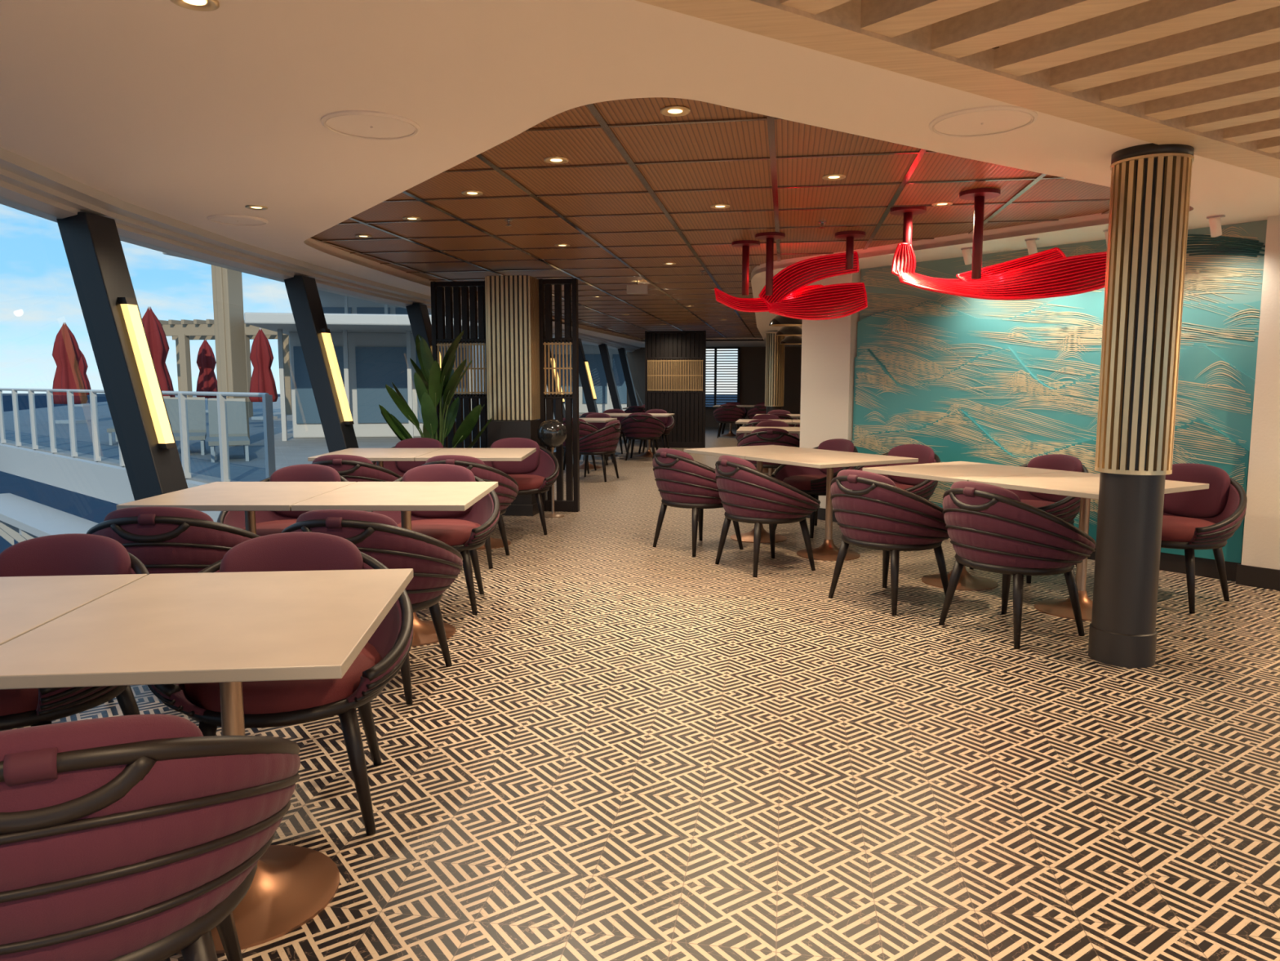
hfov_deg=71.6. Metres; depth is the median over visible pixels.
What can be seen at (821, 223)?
sprinkler
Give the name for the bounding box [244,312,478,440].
deckhouse
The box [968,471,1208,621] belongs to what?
dining table
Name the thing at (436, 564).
dining chair
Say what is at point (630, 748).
floor
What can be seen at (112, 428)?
sun lounger
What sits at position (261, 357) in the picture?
closed umbrella
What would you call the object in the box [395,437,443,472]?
cushion
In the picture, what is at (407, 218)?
recessed light
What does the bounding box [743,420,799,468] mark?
dining chair
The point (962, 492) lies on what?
cushion
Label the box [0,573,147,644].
dining table
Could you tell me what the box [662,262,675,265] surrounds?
recessed light
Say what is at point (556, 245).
recessed light
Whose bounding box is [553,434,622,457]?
trim
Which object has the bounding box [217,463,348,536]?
dining chair
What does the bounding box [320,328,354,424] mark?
wall lamp
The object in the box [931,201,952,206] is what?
recessed light
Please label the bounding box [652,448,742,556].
dining chair
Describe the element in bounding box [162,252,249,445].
column
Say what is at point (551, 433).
stand
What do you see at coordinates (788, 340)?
pendant lamp
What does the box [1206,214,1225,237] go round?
track spotlight
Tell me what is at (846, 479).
cushion
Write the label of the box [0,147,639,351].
trim
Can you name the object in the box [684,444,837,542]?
dining table
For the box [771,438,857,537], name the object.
dining chair
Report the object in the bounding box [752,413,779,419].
cushion
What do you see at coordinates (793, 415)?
dining table
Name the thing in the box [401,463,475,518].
cushion
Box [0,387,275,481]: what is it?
deck railing
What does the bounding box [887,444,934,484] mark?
cushion
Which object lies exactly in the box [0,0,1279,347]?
ceiling
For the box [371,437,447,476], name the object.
dining chair
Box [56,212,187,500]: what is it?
column
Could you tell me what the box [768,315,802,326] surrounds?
pendant lamp
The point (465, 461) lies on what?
cushion
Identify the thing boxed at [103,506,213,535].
cushion
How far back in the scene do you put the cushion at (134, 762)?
1.42 m
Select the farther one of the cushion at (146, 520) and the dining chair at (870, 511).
the dining chair at (870, 511)
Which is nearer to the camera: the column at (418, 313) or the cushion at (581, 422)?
the column at (418, 313)
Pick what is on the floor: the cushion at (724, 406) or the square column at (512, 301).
the square column at (512, 301)
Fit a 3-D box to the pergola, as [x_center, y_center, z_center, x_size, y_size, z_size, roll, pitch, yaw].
[-15.215,-4.213,33.649,7.400,3.510,3.400,1,6,9]
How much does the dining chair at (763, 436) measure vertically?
0.869 m
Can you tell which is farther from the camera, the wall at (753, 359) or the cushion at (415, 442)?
the wall at (753, 359)
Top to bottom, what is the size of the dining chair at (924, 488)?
0.869 m
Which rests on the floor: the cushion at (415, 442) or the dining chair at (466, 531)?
the dining chair at (466, 531)
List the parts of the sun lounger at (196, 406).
leg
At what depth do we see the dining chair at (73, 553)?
3.08 m
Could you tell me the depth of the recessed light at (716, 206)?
5.95 m
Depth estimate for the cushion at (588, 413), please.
15.96 m
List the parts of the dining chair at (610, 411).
leg, leg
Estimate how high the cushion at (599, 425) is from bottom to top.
0.357 m
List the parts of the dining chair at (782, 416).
wooden frame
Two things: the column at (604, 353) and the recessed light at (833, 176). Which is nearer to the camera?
the recessed light at (833, 176)
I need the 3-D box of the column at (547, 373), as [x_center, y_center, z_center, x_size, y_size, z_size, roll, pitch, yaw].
[-1.668,-1.722,17.416,0.753,2.400,0.298,1,6,9]
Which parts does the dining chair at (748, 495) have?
leg, leg, backrest, wooden frame, leg, leg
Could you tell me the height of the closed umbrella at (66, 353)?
3.100 m
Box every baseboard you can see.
[806,507,838,522]
[948,536,1241,581]
[1235,564,1279,591]
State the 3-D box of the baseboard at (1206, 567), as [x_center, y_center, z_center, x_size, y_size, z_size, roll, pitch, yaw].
[3.209,0.499,7.602,0.110,0.140,3.420,-5,8,-38]
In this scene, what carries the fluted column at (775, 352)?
on the floor
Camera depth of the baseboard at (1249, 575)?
6.10 m
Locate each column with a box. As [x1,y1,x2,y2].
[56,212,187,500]
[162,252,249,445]
[284,275,358,453]
[405,303,456,431]
[484,275,540,515]
[546,344,565,419]
[578,337,598,413]
[598,343,622,409]
[617,347,638,406]
[764,333,785,413]
[1088,152,1194,667]
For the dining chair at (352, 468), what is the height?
0.869 m
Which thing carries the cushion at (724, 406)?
on the dining chair at (725, 413)
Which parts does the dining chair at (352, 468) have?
backrest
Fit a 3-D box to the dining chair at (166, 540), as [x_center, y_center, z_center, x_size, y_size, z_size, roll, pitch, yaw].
[-2.155,0.512,4.188,0.828,0.869,0.710,-1,6,-6]
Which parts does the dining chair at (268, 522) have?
backrest, seat, wooden frame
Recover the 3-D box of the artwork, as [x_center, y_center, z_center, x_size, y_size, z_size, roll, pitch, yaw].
[3.192,-0.742,7.450,0.116,2.360,3.400,-5,8,-38]
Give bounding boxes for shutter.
[705,346,740,408]
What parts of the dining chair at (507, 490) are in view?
wooden frame, leg, backrest, leg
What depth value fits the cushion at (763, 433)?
10.52 m
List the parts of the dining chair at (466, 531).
wooden frame, backrest, seat, leg, leg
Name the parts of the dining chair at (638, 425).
leg, leg, wooden frame, backrest, leg, leg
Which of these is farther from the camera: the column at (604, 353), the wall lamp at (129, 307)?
the column at (604, 353)
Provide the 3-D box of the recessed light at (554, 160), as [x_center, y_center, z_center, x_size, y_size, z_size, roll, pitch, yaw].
[-0.445,-1.704,4.728,0.132,0.009,0.132,1,6,9]
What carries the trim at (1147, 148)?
on the fluted column at (1149, 200)
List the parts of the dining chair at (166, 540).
backrest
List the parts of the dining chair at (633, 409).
wooden frame, backrest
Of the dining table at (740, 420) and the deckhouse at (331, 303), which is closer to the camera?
the dining table at (740, 420)
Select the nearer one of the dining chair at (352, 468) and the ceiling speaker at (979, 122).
the ceiling speaker at (979, 122)
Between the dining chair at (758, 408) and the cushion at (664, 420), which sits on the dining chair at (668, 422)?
the cushion at (664, 420)
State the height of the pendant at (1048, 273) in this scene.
0.644 m
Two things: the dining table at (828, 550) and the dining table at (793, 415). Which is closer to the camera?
the dining table at (828, 550)
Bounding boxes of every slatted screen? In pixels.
[430,280,488,448]
[538,278,579,511]
[644,330,706,448]
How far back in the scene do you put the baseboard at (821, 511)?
9.09 m
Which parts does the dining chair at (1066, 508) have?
leg, seat, backrest, wooden frame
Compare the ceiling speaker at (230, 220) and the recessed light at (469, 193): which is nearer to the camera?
the recessed light at (469, 193)
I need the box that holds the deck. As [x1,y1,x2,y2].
[0,443,555,522]
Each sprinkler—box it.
[504,218,512,226]
[817,221,826,228]
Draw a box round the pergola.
[159,319,292,417]
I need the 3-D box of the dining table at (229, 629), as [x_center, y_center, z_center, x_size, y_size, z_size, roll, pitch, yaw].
[-1.093,0.742,2.393,0.816,0.800,1.000,-1,6,-6]
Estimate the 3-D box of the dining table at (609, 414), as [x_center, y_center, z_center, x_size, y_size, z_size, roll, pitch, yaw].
[-0.684,-0.875,17.042,0.856,0.800,1.040,1,6,9]
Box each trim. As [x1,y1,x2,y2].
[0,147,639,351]
[303,207,1193,341]
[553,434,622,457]
[1111,142,1194,164]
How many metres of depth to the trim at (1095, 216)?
7.45 m
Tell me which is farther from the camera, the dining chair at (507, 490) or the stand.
the stand
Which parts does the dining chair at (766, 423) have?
wooden frame, backrest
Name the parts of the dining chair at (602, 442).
leg, backrest, wooden frame, leg, leg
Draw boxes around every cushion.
[0,533,131,577]
[0,714,203,812]
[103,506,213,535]
[219,531,363,572]
[269,463,341,517]
[296,509,398,537]
[312,454,373,471]
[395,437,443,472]
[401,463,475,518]
[425,454,484,467]
[490,437,539,474]
[563,417,586,425]
[581,412,597,415]
[585,413,610,429]
[603,408,625,422]
[604,419,620,428]
[627,405,644,411]
[627,412,653,419]
[644,408,667,425]
[656,448,693,463]
[718,455,756,472]
[720,404,737,408]
[725,401,742,408]
[747,418,772,426]
[751,427,789,438]
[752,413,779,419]
[754,404,766,408]
[755,420,789,426]
[767,409,791,413]
[770,413,791,419]
[817,438,854,473]
[836,469,896,489]
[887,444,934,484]
[950,480,1021,504]
[1026,453,1082,502]
[1163,462,1230,517]
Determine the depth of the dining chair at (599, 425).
15.60 m
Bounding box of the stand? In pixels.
[537,418,567,517]
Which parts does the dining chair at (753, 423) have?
backrest, wooden frame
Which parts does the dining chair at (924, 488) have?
backrest, seat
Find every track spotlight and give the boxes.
[960,247,972,265]
[1025,237,1039,255]
[1102,229,1107,244]
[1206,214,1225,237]
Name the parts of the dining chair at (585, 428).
leg, backrest, wooden frame, leg, leg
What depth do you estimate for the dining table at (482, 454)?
7.54 m
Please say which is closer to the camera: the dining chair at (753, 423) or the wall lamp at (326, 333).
the wall lamp at (326, 333)
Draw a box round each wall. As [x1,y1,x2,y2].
[626,346,801,426]
[1241,215,1279,569]
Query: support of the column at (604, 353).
on the floor
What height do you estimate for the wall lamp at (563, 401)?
0.910 m
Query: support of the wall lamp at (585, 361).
attached to the column at (591, 403)
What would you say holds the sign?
hanging from the ceiling at (744, 139)
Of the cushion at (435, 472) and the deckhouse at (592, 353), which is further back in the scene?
the deckhouse at (592, 353)
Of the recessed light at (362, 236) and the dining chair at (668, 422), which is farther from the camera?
the dining chair at (668, 422)
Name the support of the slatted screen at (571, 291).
on the floor
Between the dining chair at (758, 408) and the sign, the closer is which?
the sign
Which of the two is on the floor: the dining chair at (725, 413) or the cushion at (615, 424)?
the dining chair at (725, 413)
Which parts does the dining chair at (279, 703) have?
leg, wooden frame, backrest, seat, leg, leg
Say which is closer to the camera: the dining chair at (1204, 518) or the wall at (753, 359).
the dining chair at (1204, 518)
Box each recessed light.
[169,0,219,11]
[244,204,267,210]
[355,234,372,238]
[402,216,421,221]
[461,190,483,195]
[543,156,568,164]
[555,244,569,247]
[660,106,690,116]
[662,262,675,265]
[710,204,729,208]
[822,173,845,180]
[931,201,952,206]
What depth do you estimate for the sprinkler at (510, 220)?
6.47 m
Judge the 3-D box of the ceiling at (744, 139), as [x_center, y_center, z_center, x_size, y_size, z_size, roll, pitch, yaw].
[1.549,-2.744,13.868,7.300,0.049,21.700,1,6,9]
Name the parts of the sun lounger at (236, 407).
leg, leg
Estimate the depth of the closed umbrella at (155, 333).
21.71 m
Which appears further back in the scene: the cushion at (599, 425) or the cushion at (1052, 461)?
the cushion at (599, 425)
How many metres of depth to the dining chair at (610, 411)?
17.94 m
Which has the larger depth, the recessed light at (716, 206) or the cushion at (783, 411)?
the cushion at (783, 411)
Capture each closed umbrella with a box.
[52,322,88,423]
[74,350,91,406]
[142,306,175,397]
[195,339,217,412]
[248,328,278,419]
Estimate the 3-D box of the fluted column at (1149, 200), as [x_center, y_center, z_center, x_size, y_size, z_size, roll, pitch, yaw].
[2.454,-0.309,4.394,0.350,2.450,0.350,1,6,9]
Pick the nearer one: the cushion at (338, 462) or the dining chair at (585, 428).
the cushion at (338, 462)
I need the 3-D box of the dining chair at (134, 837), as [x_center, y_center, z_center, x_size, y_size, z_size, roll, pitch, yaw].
[-1.072,0.786,1.701,0.828,0.869,0.710,-3,7,-25]
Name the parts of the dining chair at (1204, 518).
seat, leg, wooden frame, backrest, leg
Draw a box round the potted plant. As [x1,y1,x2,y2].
[378,330,491,448]
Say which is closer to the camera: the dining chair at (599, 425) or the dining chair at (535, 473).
the dining chair at (535, 473)
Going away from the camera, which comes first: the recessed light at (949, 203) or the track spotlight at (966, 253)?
the recessed light at (949, 203)
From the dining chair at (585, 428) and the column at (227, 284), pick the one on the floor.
the dining chair at (585, 428)
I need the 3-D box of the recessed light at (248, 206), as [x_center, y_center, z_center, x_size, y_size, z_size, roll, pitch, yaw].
[-2.421,-1.721,5.602,0.132,0.009,0.132,1,6,9]
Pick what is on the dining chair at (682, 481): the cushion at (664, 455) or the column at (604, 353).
the cushion at (664, 455)
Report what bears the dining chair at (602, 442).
on the floor
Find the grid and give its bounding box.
[310,46,1110,338]
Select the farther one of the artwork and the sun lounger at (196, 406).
the sun lounger at (196, 406)
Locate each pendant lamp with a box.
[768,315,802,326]
[775,326,801,336]
[779,336,801,344]
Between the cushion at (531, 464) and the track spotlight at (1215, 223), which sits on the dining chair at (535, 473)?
the cushion at (531, 464)
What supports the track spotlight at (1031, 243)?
attached to the ceiling at (165, 108)
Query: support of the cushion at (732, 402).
on the dining chair at (744, 409)
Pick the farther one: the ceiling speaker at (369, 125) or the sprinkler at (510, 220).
the sprinkler at (510, 220)
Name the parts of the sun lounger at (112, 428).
leg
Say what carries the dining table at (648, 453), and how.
on the floor
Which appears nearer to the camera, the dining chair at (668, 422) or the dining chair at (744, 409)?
the dining chair at (668, 422)
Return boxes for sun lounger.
[106,426,118,444]
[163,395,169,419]
[169,396,206,454]
[208,398,249,462]
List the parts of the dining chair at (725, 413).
leg, wooden frame, backrest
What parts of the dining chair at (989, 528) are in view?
leg, leg, leg, backrest, wooden frame, leg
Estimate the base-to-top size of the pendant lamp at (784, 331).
0.420 m
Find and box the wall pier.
[800,269,861,509]
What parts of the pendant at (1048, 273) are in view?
rod, ceiling plate, rod, ceiling plate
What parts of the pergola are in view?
post, post, post, post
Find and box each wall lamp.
[117,297,176,448]
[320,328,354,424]
[550,355,564,403]
[584,360,596,399]
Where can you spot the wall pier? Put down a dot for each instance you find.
(829, 346)
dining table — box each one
[0,568,413,954]
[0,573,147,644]
[115,481,356,533]
[291,481,497,646]
[307,448,441,467]
[414,448,536,549]
[578,413,630,456]
[579,417,617,468]
[622,413,674,457]
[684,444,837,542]
[712,404,747,436]
[735,418,791,472]
[736,426,799,475]
[745,450,918,560]
[754,413,799,417]
[791,419,799,424]
[862,461,1065,591]
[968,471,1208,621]
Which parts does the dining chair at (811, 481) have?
seat, leg, backrest, wooden frame, leg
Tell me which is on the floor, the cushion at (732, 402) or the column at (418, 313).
the column at (418, 313)
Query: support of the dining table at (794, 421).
on the floor
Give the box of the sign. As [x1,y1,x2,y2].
[626,280,648,293]
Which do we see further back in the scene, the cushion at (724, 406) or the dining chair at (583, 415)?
the cushion at (724, 406)
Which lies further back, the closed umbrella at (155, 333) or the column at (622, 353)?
the column at (622, 353)
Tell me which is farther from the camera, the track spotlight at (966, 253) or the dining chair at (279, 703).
the track spotlight at (966, 253)
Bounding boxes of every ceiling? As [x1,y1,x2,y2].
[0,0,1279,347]
[311,97,1110,338]
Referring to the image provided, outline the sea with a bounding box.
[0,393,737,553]
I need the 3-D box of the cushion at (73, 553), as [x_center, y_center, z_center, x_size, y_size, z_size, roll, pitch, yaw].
[-2.006,0.371,3.130,0.476,0.357,0.156,0,6,0]
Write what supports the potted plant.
on the floor
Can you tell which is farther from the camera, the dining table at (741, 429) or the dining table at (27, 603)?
the dining table at (741, 429)
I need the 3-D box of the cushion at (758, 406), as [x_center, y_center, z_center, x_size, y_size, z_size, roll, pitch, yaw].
[3.077,-1.738,22.231,0.476,0.357,0.156,1,6,9]
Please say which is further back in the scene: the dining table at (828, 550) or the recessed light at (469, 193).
the dining table at (828, 550)
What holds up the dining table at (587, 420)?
on the floor
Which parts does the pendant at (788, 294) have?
rod, ceiling plate, rod, ceiling plate, rod, ceiling plate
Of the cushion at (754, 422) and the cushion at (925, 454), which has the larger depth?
the cushion at (754, 422)
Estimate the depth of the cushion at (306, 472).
5.80 m
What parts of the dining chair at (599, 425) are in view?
leg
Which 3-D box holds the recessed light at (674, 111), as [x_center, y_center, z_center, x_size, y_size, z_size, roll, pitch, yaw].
[0.154,-1.609,3.875,0.132,0.009,0.132,1,6,9]
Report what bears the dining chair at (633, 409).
on the floor
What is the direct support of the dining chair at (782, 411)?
on the floor
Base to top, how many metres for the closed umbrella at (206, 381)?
3.100 m
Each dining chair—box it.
[0,533,149,730]
[0,714,300,960]
[86,506,260,573]
[147,531,413,835]
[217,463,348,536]
[281,509,462,704]
[311,454,401,481]
[367,463,499,614]
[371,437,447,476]
[422,454,518,568]
[483,437,559,534]
[563,417,598,473]
[578,412,608,460]
[579,419,621,481]
[582,413,613,465]
[603,408,626,453]
[620,412,665,460]
[623,405,644,443]
[638,408,674,453]
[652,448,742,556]
[713,404,745,438]
[715,455,820,577]
[721,401,747,435]
[736,418,772,441]
[737,427,799,468]
[742,413,780,426]
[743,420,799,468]
[746,404,766,418]
[767,409,798,419]
[770,413,795,426]
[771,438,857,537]
[828,469,951,615]
[853,444,940,500]
[938,480,1096,648]
[969,453,1088,582]
[1160,462,1247,613]
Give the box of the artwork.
[851,220,1266,563]
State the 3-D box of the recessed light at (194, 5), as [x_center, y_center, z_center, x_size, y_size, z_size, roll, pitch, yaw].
[-1.290,-1.386,2.568,0.132,0.009,0.132,1,6,9]
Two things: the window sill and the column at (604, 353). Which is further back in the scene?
the column at (604, 353)
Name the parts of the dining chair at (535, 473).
backrest, wooden frame, seat, leg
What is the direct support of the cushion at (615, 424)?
on the dining chair at (602, 442)
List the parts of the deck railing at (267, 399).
post, post, post, post, post, post, post, rail, post, post, post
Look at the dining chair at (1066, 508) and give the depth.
6.53 m
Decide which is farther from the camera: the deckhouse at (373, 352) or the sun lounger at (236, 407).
the deckhouse at (373, 352)
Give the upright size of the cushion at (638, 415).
0.357 m
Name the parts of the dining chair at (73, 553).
seat, leg, backrest, leg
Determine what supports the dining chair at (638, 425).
on the floor
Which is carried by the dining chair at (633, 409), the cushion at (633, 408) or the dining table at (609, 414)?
the cushion at (633, 408)
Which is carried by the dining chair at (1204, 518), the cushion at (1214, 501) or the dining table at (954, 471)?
the cushion at (1214, 501)
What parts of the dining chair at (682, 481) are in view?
leg, backrest, wooden frame, leg, leg, leg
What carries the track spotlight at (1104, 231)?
attached to the ceiling at (165, 108)
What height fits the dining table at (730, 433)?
0.800 m
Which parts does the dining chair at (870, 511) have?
leg, leg, backrest, wooden frame, leg, leg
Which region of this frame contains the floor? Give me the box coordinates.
[13,426,1279,960]
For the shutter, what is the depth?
27.68 m
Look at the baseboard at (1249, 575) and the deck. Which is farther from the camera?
the deck
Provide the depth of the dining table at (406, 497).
4.78 m
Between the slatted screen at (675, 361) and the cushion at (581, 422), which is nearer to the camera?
the cushion at (581, 422)
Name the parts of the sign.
sign panel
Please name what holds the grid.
attached to the ceiling at (744, 139)
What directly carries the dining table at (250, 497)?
on the floor
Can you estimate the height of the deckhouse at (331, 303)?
4.510 m
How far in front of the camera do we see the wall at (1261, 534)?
6.01 m
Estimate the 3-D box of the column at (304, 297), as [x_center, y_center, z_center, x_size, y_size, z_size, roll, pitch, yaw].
[-2.966,-0.745,8.563,0.753,2.400,0.298,1,6,9]
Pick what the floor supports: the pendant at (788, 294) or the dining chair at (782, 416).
the dining chair at (782, 416)
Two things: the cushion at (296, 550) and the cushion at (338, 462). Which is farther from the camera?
the cushion at (338, 462)
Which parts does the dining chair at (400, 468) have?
backrest, wooden frame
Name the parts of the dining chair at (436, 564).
wooden frame, backrest, leg, leg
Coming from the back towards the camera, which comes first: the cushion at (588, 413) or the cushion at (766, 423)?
the cushion at (588, 413)
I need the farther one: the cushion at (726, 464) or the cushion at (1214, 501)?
the cushion at (726, 464)
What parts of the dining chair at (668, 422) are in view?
leg, leg, leg, leg, wooden frame, backrest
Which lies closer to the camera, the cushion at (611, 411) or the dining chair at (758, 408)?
the cushion at (611, 411)
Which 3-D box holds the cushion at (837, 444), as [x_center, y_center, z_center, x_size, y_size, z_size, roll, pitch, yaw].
[1.889,-0.217,8.460,0.156,0.357,0.476,-4,7,-31]
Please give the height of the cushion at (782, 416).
0.357 m
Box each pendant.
[714,231,867,319]
[889,187,1106,300]
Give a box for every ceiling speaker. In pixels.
[207,214,268,226]
[320,110,420,140]
[928,105,1037,137]
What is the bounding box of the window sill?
[0,493,97,545]
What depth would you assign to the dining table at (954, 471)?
6.13 m
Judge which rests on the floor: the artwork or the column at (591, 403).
the column at (591, 403)
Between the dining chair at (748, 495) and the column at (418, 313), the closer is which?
the dining chair at (748, 495)
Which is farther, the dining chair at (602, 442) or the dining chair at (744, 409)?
the dining chair at (744, 409)
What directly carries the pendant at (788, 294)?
hanging from the ceiling at (744, 139)
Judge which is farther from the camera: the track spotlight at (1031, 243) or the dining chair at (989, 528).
the track spotlight at (1031, 243)
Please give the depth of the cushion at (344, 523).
3.74 m
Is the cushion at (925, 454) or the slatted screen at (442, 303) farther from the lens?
the slatted screen at (442, 303)
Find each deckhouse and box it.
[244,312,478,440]
[317,289,486,417]
[546,337,626,413]
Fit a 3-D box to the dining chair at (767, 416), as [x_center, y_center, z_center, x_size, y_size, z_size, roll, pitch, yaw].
[2.094,-0.663,14.831,0.828,0.869,0.710,1,6,9]
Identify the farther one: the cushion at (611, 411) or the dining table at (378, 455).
the cushion at (611, 411)

